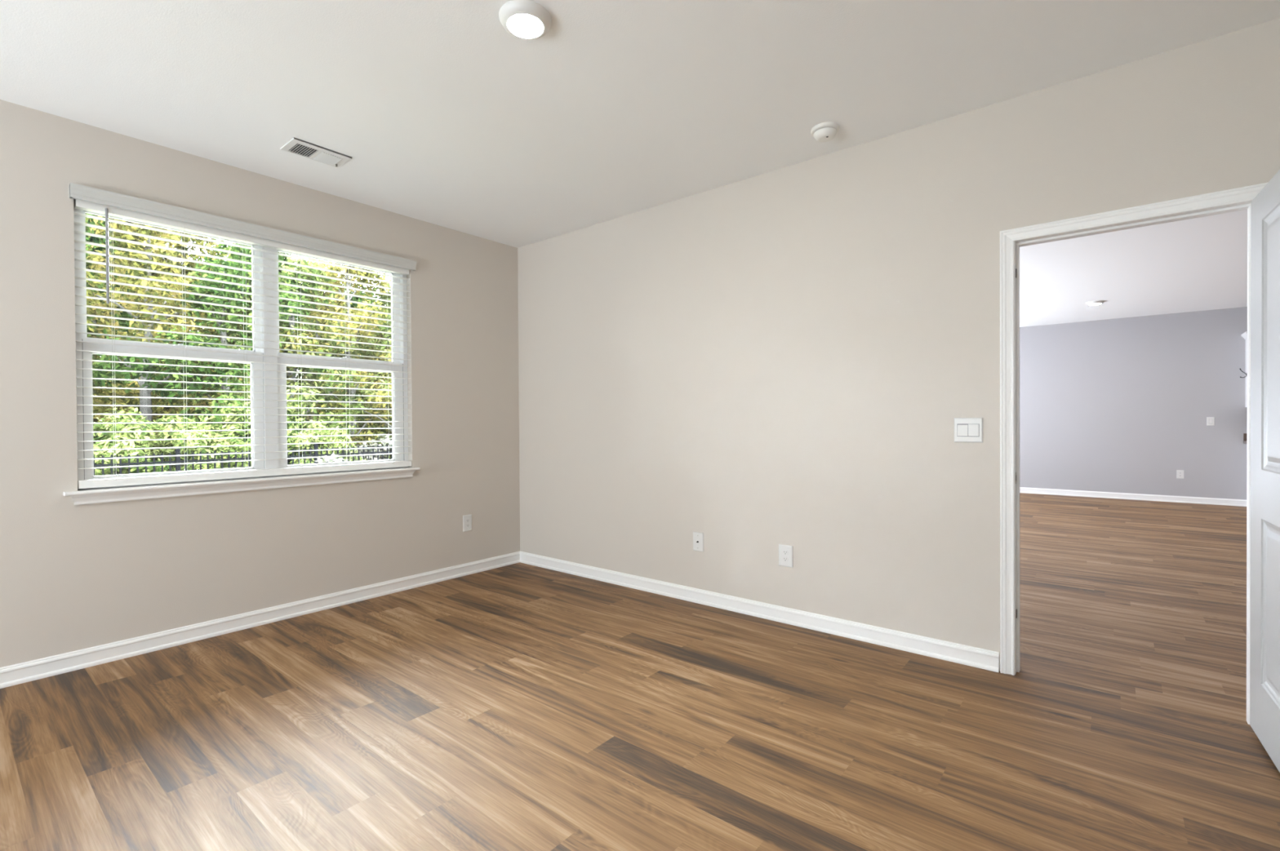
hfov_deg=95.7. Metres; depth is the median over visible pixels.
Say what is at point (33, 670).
baseboard
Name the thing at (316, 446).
metal fence
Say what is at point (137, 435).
shrub
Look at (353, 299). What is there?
tree
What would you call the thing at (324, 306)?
tree
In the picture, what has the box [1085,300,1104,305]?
recessed light
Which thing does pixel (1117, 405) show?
wall
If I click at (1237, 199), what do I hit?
door frame
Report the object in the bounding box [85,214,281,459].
tree
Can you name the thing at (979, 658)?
baseboard
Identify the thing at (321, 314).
tree
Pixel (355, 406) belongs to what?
tree
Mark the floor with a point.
(517, 707)
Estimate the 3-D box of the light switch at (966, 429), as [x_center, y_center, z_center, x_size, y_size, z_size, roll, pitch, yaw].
[1.626,0.019,2.872,0.126,0.123,0.012,0,1,39]
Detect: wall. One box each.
[0,99,519,667]
[517,17,1279,671]
[1019,306,1247,500]
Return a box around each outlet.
[462,514,471,532]
[693,532,703,551]
[778,544,792,568]
[1176,470,1183,479]
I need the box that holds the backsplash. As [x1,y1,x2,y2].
[1243,433,1246,440]
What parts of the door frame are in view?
casing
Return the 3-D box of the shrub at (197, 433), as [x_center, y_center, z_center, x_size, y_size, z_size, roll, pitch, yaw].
[-9.502,0.777,12.005,2.214,2.081,2.192,0,0,0]
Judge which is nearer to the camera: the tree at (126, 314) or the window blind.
the window blind
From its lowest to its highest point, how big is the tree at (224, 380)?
6.651 m
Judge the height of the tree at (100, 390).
8.639 m
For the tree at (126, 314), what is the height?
8.988 m
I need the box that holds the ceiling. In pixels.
[0,0,1279,327]
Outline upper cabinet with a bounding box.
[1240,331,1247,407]
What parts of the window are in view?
sash, sash, sill, sash, sash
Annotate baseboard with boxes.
[0,551,519,688]
[520,551,999,672]
[1019,487,1246,506]
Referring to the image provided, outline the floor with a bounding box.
[0,493,1279,850]
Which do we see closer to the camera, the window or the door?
the door
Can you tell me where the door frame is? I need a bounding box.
[1000,182,1267,724]
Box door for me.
[1249,169,1279,773]
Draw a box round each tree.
[84,213,170,473]
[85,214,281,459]
[85,217,209,438]
[86,301,135,330]
[88,231,250,466]
[93,382,138,430]
[105,245,215,386]
[113,237,314,471]
[119,279,157,341]
[174,255,364,439]
[193,242,342,421]
[279,259,392,458]
[286,257,391,444]
[309,277,391,441]
[337,278,392,459]
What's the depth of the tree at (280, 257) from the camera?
19.50 m
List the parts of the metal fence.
post, rail, rail, post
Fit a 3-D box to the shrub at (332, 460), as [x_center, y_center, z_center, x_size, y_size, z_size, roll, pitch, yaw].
[-5.936,1.228,12.037,2.326,1.412,2.135,-1,1,-37]
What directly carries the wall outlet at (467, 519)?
attached to the wall at (73, 578)
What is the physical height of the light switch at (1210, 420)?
0.118 m
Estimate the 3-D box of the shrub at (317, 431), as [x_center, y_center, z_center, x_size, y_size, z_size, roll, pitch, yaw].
[-7.740,0.808,14.227,2.063,1.958,2.083,-1,0,-22]
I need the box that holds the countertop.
[1243,433,1246,444]
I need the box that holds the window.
[62,200,420,505]
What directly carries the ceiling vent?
in the ceiling
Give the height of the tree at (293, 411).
6.480 m
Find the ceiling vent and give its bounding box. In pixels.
[280,137,351,167]
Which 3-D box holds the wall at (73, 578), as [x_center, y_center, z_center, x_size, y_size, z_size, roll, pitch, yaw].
[-3.240,-0.150,2.491,0.140,2.740,6.858,0,1,39]
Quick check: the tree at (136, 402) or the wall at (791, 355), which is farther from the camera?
the tree at (136, 402)
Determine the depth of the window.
3.58 m
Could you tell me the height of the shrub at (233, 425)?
2.326 m
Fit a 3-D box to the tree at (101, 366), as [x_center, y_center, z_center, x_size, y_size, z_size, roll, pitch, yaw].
[-12.232,-1.740,11.690,4.266,7.229,4.600,0,0,-8]
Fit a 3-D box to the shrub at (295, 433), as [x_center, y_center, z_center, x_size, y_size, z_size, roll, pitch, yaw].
[-8.357,0.756,13.644,2.214,2.081,2.192,0,0,-15]
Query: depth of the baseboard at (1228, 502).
8.66 m
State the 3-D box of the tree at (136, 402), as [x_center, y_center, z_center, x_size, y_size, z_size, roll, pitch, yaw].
[-13.937,-2.568,17.845,4.883,8.811,5.766,-1,1,-42]
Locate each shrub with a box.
[93,408,189,474]
[93,417,148,475]
[116,413,248,473]
[164,403,251,471]
[226,415,331,465]
[288,419,367,465]
[315,453,364,463]
[339,433,392,461]
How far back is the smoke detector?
2.98 m
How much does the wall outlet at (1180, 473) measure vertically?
0.122 m
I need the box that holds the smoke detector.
[810,121,839,142]
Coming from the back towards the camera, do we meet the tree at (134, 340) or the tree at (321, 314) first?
the tree at (134, 340)
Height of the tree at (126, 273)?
8.988 m
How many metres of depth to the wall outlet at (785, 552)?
3.49 m
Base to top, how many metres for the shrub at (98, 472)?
2.203 m
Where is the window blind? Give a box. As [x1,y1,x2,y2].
[69,182,416,488]
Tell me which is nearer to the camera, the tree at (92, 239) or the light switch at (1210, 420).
the light switch at (1210, 420)
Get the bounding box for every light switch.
[954,417,982,443]
[1206,417,1214,426]
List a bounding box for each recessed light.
[498,0,551,39]
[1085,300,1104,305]
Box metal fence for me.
[93,444,392,475]
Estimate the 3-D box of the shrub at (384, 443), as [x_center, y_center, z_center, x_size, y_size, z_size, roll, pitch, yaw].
[-7.141,1.070,15.530,2.666,1.764,2.910,0,1,32]
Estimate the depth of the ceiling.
2.63 m
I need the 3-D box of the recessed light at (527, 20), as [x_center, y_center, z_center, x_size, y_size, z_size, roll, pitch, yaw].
[-0.431,-1.517,2.180,0.194,0.038,0.194,0,1,39]
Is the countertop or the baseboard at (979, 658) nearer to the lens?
the baseboard at (979, 658)
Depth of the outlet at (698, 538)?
3.89 m

